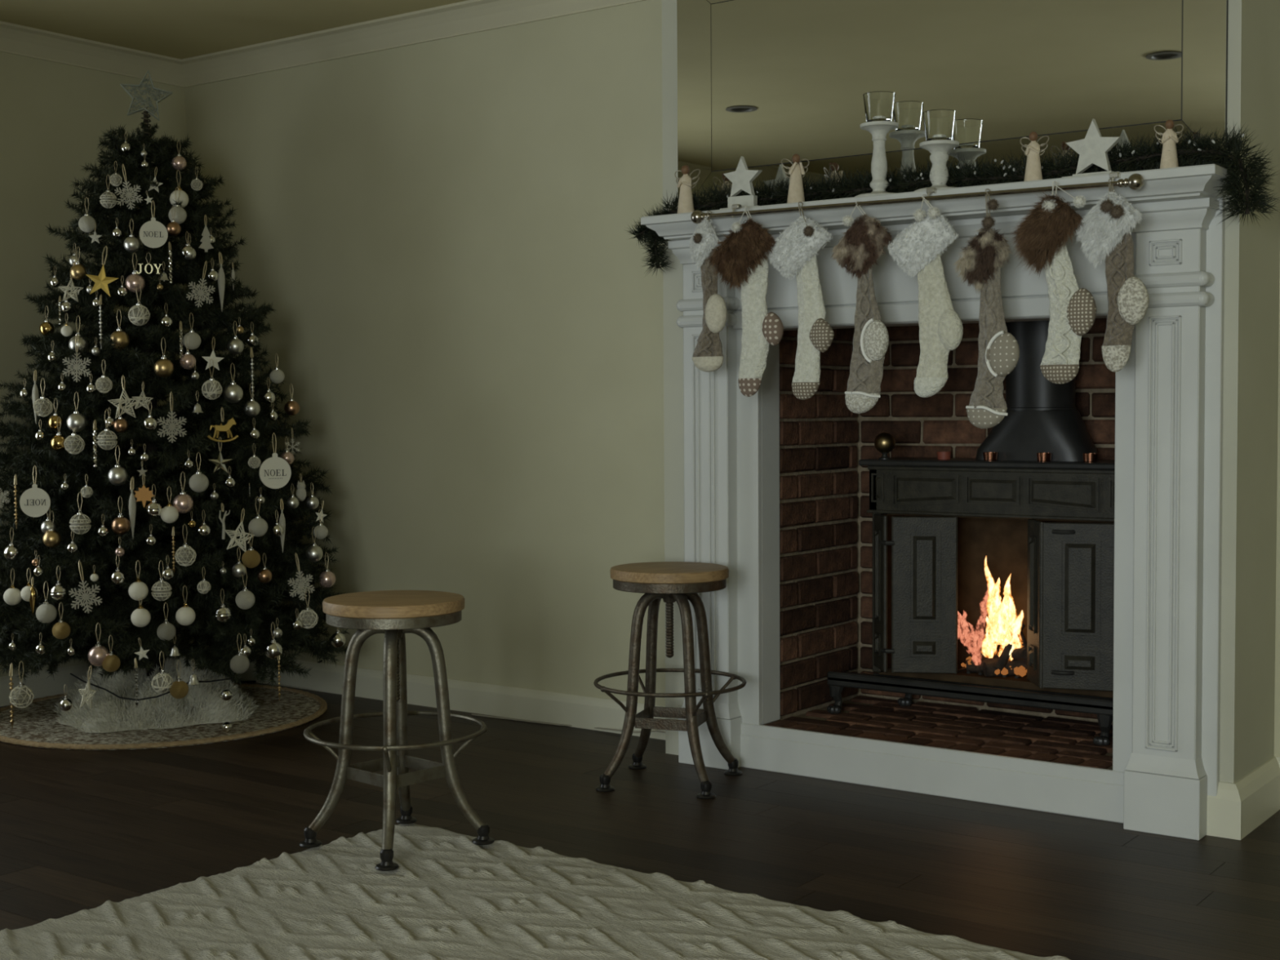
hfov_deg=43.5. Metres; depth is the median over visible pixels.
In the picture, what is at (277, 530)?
ball ornament
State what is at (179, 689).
ball ornament
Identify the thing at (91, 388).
ball ornament
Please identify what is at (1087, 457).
cup
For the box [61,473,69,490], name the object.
ball ornament
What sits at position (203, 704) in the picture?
tree skirt
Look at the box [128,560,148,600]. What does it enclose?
ball ornament
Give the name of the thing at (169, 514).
ball ornament
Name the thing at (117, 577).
ball ornament
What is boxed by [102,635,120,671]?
ball ornament
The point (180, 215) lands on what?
ball ornament
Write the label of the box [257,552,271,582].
ball ornament
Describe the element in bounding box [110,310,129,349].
ball ornament
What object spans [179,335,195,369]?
ball ornament
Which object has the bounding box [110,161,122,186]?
ball ornament
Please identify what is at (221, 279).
ornament
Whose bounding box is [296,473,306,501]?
ornament
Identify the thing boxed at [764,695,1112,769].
brick hearth
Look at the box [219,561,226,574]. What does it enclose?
ball ornament
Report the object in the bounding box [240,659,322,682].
power cable
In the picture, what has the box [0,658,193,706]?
baseboard
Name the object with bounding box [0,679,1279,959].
floor
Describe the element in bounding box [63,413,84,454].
ball ornament
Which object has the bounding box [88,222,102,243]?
star ornament
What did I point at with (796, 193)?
angel figurine
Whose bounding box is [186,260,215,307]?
snowflake ornament
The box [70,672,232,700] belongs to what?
string
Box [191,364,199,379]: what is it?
ball ornament
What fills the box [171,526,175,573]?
ornament
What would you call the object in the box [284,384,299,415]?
ball ornament
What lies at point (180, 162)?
ball ornament
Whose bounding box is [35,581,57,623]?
ball ornament
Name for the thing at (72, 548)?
ball ornament
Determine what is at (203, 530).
ball ornament
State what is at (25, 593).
ball ornament
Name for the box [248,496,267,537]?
ball ornament
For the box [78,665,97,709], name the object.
star ornament
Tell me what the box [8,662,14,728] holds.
ornament
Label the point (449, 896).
rug
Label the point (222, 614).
ball ornament
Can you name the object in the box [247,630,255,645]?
ball ornament
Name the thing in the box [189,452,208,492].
ball ornament
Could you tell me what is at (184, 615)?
ball ornament
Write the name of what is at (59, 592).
ball ornament
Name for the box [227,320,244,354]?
ball ornament
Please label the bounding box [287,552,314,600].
snowflake ornament
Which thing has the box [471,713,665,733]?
cable
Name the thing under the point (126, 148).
ball ornament
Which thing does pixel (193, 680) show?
bell ornament
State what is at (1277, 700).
wall
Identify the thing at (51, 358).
ball ornament
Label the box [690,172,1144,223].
rod
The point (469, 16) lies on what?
trim
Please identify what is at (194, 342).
ball ornament
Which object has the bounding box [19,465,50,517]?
ornament
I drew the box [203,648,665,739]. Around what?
baseboard
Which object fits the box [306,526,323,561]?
ball ornament
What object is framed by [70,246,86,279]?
ball ornament
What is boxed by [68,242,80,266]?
ball ornament
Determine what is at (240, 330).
ball ornament
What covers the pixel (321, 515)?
star ornament
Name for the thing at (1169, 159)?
angel figurine
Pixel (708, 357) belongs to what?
stocking
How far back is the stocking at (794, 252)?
4.56 m
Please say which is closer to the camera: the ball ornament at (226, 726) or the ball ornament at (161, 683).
the ball ornament at (161, 683)
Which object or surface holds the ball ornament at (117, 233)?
hanging from the tree
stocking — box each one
[688,210,727,372]
[705,205,783,396]
[764,201,834,399]
[830,200,893,413]
[887,194,963,397]
[952,188,1019,428]
[1008,181,1096,383]
[1074,178,1149,372]
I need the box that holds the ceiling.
[0,0,467,59]
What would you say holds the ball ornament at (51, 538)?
hanging from the tree
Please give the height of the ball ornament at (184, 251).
0.094 m
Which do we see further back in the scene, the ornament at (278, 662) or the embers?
the ornament at (278, 662)
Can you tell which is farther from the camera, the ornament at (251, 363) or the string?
the ornament at (251, 363)
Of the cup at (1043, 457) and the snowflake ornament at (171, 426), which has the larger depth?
the snowflake ornament at (171, 426)
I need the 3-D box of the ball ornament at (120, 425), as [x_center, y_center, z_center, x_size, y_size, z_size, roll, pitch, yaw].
[-1.734,-0.208,5.360,0.048,0.102,0.048,-1,3,-23]
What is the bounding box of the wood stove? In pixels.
[826,320,1115,745]
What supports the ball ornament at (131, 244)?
hanging from the tree
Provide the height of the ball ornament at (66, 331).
0.081 m
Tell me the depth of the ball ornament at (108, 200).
5.59 m
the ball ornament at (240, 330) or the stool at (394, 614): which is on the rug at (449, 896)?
the stool at (394, 614)
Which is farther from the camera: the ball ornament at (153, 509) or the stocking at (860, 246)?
the ball ornament at (153, 509)
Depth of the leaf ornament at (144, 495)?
5.31 m
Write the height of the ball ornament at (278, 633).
0.069 m
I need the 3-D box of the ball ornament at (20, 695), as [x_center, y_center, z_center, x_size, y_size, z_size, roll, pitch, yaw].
[-1.999,0.662,5.190,0.073,0.155,0.076,0,2,0]
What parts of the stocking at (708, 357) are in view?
leg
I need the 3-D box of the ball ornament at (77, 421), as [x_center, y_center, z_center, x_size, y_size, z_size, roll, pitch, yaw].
[-1.882,-0.228,5.365,0.064,0.136,0.064,-1,3,-6]
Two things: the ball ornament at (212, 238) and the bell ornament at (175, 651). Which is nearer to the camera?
the bell ornament at (175, 651)
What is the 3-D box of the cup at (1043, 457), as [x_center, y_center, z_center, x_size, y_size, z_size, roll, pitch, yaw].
[1.222,-0.069,4.858,0.045,0.026,0.045,1,3,36]
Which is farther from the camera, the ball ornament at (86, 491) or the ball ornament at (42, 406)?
the ball ornament at (42, 406)
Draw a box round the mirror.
[676,0,1228,210]
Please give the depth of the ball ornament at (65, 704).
5.16 m
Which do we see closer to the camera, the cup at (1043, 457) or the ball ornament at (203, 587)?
the cup at (1043, 457)
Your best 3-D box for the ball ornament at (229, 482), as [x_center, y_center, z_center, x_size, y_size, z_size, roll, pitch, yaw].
[-1.393,-0.010,5.454,0.035,0.075,0.035,-1,3,-20]
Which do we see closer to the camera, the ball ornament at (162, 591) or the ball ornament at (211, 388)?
the ball ornament at (162, 591)
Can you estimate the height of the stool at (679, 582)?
0.650 m
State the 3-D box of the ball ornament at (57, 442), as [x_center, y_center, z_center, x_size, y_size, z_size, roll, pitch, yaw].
[-1.939,-0.154,5.358,0.056,0.119,0.056,0,2,4]
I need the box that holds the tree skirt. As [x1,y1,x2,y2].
[50,656,259,733]
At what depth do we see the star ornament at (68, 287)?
5.53 m
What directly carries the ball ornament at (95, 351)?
hanging from the tree
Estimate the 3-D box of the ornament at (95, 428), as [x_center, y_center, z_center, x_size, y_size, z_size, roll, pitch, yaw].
[-1.812,-0.121,5.338,0.013,0.161,0.018,-2,3,-36]
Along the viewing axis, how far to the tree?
5.65 m
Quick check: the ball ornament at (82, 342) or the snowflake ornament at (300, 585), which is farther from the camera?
the snowflake ornament at (300, 585)
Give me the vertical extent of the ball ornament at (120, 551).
0.066 m
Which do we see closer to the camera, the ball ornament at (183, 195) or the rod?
the rod
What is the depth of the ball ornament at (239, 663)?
5.31 m
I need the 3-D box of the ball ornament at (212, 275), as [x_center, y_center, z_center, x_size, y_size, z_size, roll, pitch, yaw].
[-1.504,-0.740,5.653,0.039,0.083,0.039,-2,3,-34]
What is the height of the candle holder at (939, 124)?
0.228 m
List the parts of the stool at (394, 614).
leg, leg, seat, leg, leg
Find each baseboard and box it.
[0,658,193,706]
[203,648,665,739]
[1206,755,1279,839]
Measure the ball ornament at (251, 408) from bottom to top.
0.118 m
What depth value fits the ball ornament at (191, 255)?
5.59 m
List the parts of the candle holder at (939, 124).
stem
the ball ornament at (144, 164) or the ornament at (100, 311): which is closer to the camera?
the ornament at (100, 311)
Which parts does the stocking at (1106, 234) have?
leg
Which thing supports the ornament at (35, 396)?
hanging from the tree
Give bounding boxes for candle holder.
[855,91,898,196]
[913,109,959,191]
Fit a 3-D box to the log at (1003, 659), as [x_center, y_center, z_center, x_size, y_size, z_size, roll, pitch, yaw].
[1.150,0.516,4.999,0.105,0.158,0.035,-1,3,-17]
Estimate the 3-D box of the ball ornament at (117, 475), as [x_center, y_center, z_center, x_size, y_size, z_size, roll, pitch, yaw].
[-1.728,-0.049,5.314,0.064,0.134,0.064,-1,3,-9]
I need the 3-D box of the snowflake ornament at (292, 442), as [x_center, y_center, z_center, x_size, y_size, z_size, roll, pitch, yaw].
[-1.244,-0.138,5.743,0.056,0.102,0.008,-2,3,-28]
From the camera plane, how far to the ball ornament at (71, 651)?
5.18 m
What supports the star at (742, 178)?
on the mantelpiece
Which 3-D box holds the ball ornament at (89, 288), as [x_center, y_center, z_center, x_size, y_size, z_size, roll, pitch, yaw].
[-1.885,-0.668,5.507,0.027,0.058,0.027,-1,3,-11]
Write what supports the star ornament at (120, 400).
hanging from the tree
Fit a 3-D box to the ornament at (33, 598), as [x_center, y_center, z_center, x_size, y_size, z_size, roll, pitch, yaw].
[-1.985,0.379,5.248,0.026,0.126,0.026,-1,3,-7]
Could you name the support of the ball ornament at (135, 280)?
hanging from the tree
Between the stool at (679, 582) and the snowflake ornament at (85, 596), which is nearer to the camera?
the stool at (679, 582)
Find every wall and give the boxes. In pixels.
[0,51,195,676]
[185,0,665,706]
[662,0,1279,782]
[777,318,1115,724]
[1274,266,1279,756]
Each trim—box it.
[0,21,184,87]
[181,0,645,87]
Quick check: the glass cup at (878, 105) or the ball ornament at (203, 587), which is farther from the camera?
the ball ornament at (203, 587)
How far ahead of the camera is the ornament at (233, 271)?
5.73 m
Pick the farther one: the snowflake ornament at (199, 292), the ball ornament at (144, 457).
the snowflake ornament at (199, 292)
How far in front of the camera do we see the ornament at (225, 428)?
5.44 m
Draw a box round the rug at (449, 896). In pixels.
[0,822,1071,959]
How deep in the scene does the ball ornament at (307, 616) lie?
5.55 m
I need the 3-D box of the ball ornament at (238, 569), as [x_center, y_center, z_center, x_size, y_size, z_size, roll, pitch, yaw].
[-1.348,0.277,5.400,0.048,0.102,0.048,-2,3,-30]
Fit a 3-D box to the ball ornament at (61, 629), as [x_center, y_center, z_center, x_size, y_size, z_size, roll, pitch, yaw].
[-1.878,0.456,5.209,0.057,0.121,0.057,-1,3,-10]
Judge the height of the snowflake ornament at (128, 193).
0.160 m
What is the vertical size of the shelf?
0.068 m
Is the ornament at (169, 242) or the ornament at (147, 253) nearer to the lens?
the ornament at (147, 253)
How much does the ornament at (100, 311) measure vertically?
0.187 m
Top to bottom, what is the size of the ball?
0.086 m
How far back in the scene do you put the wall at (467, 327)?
5.91 m
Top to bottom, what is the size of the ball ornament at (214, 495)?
0.057 m
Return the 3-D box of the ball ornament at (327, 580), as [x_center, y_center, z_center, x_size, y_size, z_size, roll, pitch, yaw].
[-1.116,0.320,5.726,0.060,0.127,0.060,-2,3,-35]
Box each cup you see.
[862,91,895,122]
[922,109,955,141]
[937,451,951,460]
[982,452,997,461]
[1036,453,1051,462]
[1082,453,1097,462]
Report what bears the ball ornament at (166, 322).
hanging from the tree
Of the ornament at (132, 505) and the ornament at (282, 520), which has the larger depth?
the ornament at (282, 520)
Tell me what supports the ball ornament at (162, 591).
hanging from the tree
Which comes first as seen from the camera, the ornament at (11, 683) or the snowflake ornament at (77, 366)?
the ornament at (11, 683)
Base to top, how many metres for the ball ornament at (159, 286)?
0.047 m
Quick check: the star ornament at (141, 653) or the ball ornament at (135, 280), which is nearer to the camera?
the star ornament at (141, 653)
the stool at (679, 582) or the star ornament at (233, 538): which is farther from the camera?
the star ornament at (233, 538)
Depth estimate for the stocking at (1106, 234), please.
4.04 m
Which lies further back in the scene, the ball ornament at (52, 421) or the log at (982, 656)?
the ball ornament at (52, 421)
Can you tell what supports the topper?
attached to the tree
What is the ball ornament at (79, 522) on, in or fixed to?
hanging from the tree
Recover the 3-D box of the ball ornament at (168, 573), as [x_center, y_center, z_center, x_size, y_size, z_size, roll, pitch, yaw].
[-1.553,0.287,5.282,0.040,0.084,0.040,-1,3,-23]
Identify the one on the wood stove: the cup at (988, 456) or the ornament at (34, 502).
the cup at (988, 456)
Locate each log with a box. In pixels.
[965,657,998,672]
[969,642,995,667]
[982,658,1026,676]
[985,648,1026,659]
[994,622,1025,671]
[1017,631,1026,665]
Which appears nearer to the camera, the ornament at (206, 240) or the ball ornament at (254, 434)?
the ball ornament at (254, 434)
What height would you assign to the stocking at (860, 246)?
0.593 m
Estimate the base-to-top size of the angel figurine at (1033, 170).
0.142 m
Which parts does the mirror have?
pane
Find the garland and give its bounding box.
[625,120,1279,278]
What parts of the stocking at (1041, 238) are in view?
leg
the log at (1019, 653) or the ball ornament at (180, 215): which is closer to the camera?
the log at (1019, 653)
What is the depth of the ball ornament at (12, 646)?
5.23 m
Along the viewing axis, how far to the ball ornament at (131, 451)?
5.33 m
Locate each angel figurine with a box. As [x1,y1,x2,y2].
[674,164,700,213]
[781,154,808,203]
[1019,131,1048,181]
[1154,119,1183,168]
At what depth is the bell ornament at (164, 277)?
5.53 m
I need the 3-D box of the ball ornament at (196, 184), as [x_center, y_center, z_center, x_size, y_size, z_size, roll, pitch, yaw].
[-1.591,-1.081,5.763,0.041,0.086,0.042,-2,3,-34]
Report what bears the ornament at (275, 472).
hanging from the tree
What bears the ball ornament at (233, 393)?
hanging from the tree
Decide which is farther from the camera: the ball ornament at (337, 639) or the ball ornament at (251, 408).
the ball ornament at (337, 639)
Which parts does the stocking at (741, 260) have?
leg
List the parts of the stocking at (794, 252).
leg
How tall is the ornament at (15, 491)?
0.183 m
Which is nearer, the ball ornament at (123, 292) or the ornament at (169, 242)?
the ball ornament at (123, 292)
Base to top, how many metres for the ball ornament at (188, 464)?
0.062 m
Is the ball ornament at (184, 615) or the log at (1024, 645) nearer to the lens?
the log at (1024, 645)
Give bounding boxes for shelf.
[640,164,1239,240]
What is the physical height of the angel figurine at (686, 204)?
0.158 m
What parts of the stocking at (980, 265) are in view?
leg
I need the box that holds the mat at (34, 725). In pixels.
[0,683,327,750]
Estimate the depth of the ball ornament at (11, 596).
5.26 m
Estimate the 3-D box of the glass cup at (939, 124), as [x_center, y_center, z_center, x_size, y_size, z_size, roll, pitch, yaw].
[0.834,-0.982,4.475,0.092,0.083,0.092,1,3,36]
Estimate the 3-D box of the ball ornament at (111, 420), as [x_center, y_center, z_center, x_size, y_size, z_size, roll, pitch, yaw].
[-1.771,-0.210,5.361,0.032,0.068,0.032,-1,3,-16]
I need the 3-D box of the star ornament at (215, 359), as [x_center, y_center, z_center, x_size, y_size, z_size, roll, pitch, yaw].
[-1.480,-0.438,5.564,0.076,0.117,0.010,-1,3,-12]
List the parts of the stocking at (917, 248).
leg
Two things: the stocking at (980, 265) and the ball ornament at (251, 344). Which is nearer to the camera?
the stocking at (980, 265)
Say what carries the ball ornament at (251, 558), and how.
hanging from the tree
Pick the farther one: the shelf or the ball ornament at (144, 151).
the ball ornament at (144, 151)
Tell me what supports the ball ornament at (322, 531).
hanging from the tree
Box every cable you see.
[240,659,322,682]
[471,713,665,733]
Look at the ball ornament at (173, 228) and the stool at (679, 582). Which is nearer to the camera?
the stool at (679, 582)
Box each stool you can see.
[298,590,494,871]
[593,561,746,799]
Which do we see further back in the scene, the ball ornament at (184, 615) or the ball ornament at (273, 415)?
the ball ornament at (273, 415)
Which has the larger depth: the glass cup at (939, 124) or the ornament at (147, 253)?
the ornament at (147, 253)
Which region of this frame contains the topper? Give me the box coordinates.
[120,70,172,135]
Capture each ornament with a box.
[0,488,10,507]
[3,528,20,560]
[3,568,22,604]
[8,635,17,649]
[8,660,34,708]
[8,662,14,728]
[13,474,17,528]
[19,377,30,398]
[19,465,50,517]
[20,568,37,601]
[29,577,36,615]
[31,369,39,423]
[31,550,39,566]
[32,377,53,417]
[33,555,44,577]
[35,419,45,440]
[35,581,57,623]
[35,634,46,654]
[39,306,54,336]
[40,511,56,533]
[42,510,61,547]
[47,341,57,362]
[48,398,63,430]
[49,265,60,287]
[49,566,67,600]
[50,417,66,451]
[52,602,71,639]
[57,373,66,391]
[58,275,83,302]
[58,295,61,324]
[58,684,72,711]
[61,295,72,312]
[61,312,72,336]
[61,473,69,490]
[62,333,91,382]
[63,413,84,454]
[66,391,87,431]
[66,531,78,553]
[66,638,75,655]
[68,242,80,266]
[68,315,88,353]
[68,560,102,613]
[69,492,91,534]
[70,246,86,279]
[78,196,96,232]
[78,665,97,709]
[80,474,93,497]
[85,245,118,296]
[86,278,93,293]
[86,373,96,393]
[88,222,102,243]
[88,622,109,666]
[90,565,98,581]
[91,337,100,355]
[92,290,101,307]
[93,419,97,467]
[95,359,112,393]
[97,409,117,449]
[97,514,109,537]
[98,294,102,346]
[99,173,116,208]
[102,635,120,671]
[104,407,114,426]
[107,374,138,418]
[107,445,128,485]
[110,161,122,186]
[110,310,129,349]
[110,554,125,584]
[111,217,122,238]
[111,496,130,534]
[113,402,128,432]
[114,163,142,209]
[115,536,124,556]
[116,275,128,297]
[120,131,131,153]
[123,218,140,252]
[124,252,145,293]
[128,285,150,325]
[128,440,136,456]
[128,476,136,538]
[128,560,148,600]
[130,596,151,626]
[132,381,152,409]
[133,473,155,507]
[134,657,138,708]
[135,638,149,660]
[136,253,160,274]
[137,460,147,476]
[139,200,168,248]
[140,144,146,156]
[140,448,149,462]
[141,153,148,168]
[142,400,157,431]
[144,190,152,204]
[146,484,162,517]
[146,524,156,546]
[148,166,162,192]
[151,560,172,600]
[151,651,173,693]
[154,337,173,377]
[156,276,163,290]
[156,602,176,640]
[157,391,186,443]
[159,261,168,281]
[160,302,172,328]
[160,486,178,523]
[161,555,173,580]
[166,205,181,235]
[168,186,186,223]
[168,241,172,284]
[168,636,180,656]
[169,169,188,208]
[169,660,188,698]
[171,140,186,170]
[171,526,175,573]
[173,471,193,513]
[174,524,196,566]
[175,585,195,625]
[179,320,182,358]
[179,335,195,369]
[181,231,192,257]
[182,312,200,349]
[184,233,195,260]
[184,449,193,468]
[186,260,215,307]
[186,659,199,685]
[187,511,195,528]
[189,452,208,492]
[191,166,202,191]
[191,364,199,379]
[191,390,203,413]
[196,566,210,594]
[197,510,210,537]
[198,214,213,252]
[201,359,222,399]
[202,337,224,370]
[207,257,218,281]
[207,407,238,442]
[208,227,215,244]
[208,436,232,473]
[210,484,218,499]
[214,588,231,622]
[217,252,225,311]
[218,502,230,539]
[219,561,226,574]
[220,689,231,700]
[221,721,232,732]
[223,362,243,403]
[224,466,235,488]
[224,508,255,551]
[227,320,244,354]
[230,633,249,673]
[231,262,235,288]
[231,547,246,577]
[235,317,244,333]
[235,570,255,608]
[239,633,250,657]
[241,529,260,568]
[244,382,260,416]
[246,322,258,346]
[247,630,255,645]
[248,417,259,439]
[248,443,260,468]
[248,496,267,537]
[249,346,254,397]
[256,488,264,503]
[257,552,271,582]
[258,432,291,488]
[262,377,275,404]
[264,622,282,659]
[267,404,277,420]
[270,354,284,383]
[271,510,284,537]
[272,618,282,638]
[277,655,280,700]
[279,497,285,552]
[280,436,293,464]
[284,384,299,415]
[285,426,300,453]
[286,485,298,508]
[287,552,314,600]
[292,608,302,630]
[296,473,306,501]
[297,588,318,628]
[306,482,319,509]
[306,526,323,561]
[313,509,328,538]
[315,500,326,522]
[318,551,335,587]
[330,627,345,647]
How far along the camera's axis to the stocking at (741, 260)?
4.66 m
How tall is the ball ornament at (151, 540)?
0.072 m
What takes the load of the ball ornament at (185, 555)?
hanging from the tree
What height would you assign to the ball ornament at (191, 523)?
0.056 m
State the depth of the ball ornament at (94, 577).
5.23 m
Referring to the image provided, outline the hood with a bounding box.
[975,408,1098,461]
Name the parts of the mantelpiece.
panel, long panel, architrave, bed mould, long panel, panel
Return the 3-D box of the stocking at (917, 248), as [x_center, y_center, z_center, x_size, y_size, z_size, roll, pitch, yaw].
[0.767,-0.500,4.353,0.225,0.552,0.082,1,3,36]
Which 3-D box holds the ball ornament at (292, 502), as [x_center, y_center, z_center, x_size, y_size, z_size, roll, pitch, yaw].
[-1.220,0.057,5.639,0.042,0.089,0.042,-2,3,-29]
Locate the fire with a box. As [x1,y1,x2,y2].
[957,556,1023,665]
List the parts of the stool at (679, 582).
leg, leg, seat, leg, leg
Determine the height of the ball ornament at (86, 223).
0.123 m
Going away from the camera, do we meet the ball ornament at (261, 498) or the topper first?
the ball ornament at (261, 498)
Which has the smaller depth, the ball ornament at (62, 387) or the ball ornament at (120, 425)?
the ball ornament at (120, 425)
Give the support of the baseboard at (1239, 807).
attached to the wall at (1277, 700)
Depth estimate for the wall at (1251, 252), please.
4.30 m
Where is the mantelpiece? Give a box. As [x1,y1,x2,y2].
[640,164,1239,839]
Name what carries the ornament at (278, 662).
hanging from the tree
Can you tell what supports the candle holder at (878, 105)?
on the mantelpiece
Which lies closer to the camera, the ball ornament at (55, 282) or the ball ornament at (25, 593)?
the ball ornament at (25, 593)
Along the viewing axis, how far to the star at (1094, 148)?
4.19 m
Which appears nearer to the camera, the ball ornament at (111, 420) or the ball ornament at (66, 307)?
the ball ornament at (111, 420)
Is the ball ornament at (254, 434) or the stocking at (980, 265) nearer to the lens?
the stocking at (980, 265)
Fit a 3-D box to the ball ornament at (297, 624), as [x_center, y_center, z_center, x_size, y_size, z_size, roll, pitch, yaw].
[-1.179,0.478,5.522,0.036,0.076,0.036,-2,3,-28]
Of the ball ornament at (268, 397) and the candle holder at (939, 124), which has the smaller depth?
the candle holder at (939, 124)
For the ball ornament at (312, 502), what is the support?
hanging from the tree
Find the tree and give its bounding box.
[0,111,350,689]
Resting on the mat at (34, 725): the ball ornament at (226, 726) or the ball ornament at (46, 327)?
the ball ornament at (226, 726)
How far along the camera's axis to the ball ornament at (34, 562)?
5.26 m
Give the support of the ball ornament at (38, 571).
hanging from the tree
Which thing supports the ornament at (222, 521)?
hanging from the tree
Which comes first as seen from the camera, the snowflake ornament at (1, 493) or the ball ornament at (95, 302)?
the snowflake ornament at (1, 493)
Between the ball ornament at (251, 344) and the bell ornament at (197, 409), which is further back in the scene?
the ball ornament at (251, 344)
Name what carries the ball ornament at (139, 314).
hanging from the tree
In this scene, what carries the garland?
on the mantelpiece
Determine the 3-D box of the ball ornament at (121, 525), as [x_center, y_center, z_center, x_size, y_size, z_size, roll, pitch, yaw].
[-1.706,0.116,5.275,0.060,0.128,0.060,-1,3,-24]
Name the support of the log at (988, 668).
on the embers
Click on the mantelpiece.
(1169, 388)
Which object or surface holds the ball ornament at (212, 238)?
hanging from the tree
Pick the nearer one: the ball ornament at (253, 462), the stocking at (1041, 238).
the stocking at (1041, 238)
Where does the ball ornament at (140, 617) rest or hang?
hanging from the tree
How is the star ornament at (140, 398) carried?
hanging from the tree
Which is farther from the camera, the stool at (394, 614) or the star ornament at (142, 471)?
the star ornament at (142, 471)
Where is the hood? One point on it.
(1024, 433)
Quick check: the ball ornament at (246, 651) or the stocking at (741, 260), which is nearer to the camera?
the stocking at (741, 260)
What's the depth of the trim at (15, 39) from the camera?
6.38 m
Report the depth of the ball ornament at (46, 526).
5.27 m
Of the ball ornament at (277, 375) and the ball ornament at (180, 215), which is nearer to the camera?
the ball ornament at (180, 215)
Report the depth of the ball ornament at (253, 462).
5.53 m
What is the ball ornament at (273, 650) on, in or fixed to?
hanging from the tree
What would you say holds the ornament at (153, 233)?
hanging from the tree
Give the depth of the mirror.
4.58 m
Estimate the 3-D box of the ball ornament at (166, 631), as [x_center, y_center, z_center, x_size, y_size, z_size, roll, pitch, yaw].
[-1.547,0.462,5.242,0.060,0.127,0.060,-1,3,-20]
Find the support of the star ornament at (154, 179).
hanging from the tree
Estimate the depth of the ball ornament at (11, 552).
5.30 m
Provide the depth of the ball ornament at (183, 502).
5.33 m
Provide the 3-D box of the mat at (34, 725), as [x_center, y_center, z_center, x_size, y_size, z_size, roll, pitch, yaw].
[-1.790,0.864,5.956,1.237,0.018,1.237,-2,3,-34]
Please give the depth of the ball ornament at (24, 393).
5.49 m
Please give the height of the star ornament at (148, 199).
0.049 m
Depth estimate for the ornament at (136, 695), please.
5.18 m
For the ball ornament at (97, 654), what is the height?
0.142 m
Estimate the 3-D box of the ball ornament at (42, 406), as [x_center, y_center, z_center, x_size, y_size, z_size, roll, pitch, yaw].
[-2.017,-0.280,5.426,0.063,0.133,0.066,-1,3,-10]
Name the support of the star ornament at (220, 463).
hanging from the tree
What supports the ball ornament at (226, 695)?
hanging from the tree
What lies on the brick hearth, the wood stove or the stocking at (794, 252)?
the wood stove
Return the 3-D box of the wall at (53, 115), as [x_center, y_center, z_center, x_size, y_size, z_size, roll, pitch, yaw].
[-3.744,-0.341,4.430,0.100,2.604,7.496,1,3,36]
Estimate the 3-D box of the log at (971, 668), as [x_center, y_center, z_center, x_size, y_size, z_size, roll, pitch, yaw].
[1.134,0.580,5.051,0.211,0.058,0.046,0,3,16]
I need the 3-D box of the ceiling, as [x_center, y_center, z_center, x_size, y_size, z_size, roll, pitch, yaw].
[-0.655,-1.613,2.139,7.737,0.100,7.496,1,3,36]
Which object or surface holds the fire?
in the wood stove
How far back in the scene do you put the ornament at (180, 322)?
5.51 m
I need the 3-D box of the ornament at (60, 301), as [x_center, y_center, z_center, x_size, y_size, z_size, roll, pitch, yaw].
[-1.998,-0.585,5.534,0.008,0.100,0.012,-1,3,-8]
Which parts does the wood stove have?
leg, door panel, door panel, frieze panel, door, leg, door, door panel, door panel, frieze panel, plate, frieze panel, door panel, door panel, door, handle, frieze panel, handle, door, door panel, door panel, leg, frieze panel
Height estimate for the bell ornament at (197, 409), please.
0.081 m
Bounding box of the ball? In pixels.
[874,432,895,459]
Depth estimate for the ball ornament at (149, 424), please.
5.36 m
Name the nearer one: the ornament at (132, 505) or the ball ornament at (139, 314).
the ornament at (132, 505)
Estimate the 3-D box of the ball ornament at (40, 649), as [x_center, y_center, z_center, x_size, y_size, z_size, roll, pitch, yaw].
[-1.943,0.530,5.206,0.034,0.071,0.034,-1,2,-5]
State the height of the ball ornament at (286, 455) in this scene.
0.102 m
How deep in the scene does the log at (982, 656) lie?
5.05 m
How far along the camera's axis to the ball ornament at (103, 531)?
5.26 m
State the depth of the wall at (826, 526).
5.31 m
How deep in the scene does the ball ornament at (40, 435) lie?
5.38 m
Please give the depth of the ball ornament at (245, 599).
5.37 m
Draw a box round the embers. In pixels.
[960,656,1026,676]
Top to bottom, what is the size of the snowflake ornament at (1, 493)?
0.113 m
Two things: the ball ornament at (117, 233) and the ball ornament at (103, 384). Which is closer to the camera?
the ball ornament at (103, 384)
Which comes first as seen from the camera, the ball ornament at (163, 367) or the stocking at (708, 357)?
the stocking at (708, 357)
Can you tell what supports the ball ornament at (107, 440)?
hanging from the tree
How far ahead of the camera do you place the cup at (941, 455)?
5.03 m
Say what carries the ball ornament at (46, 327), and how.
hanging from the tree
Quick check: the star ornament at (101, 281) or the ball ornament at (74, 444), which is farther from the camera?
the star ornament at (101, 281)
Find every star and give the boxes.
[720,155,762,209]
[1062,118,1123,177]

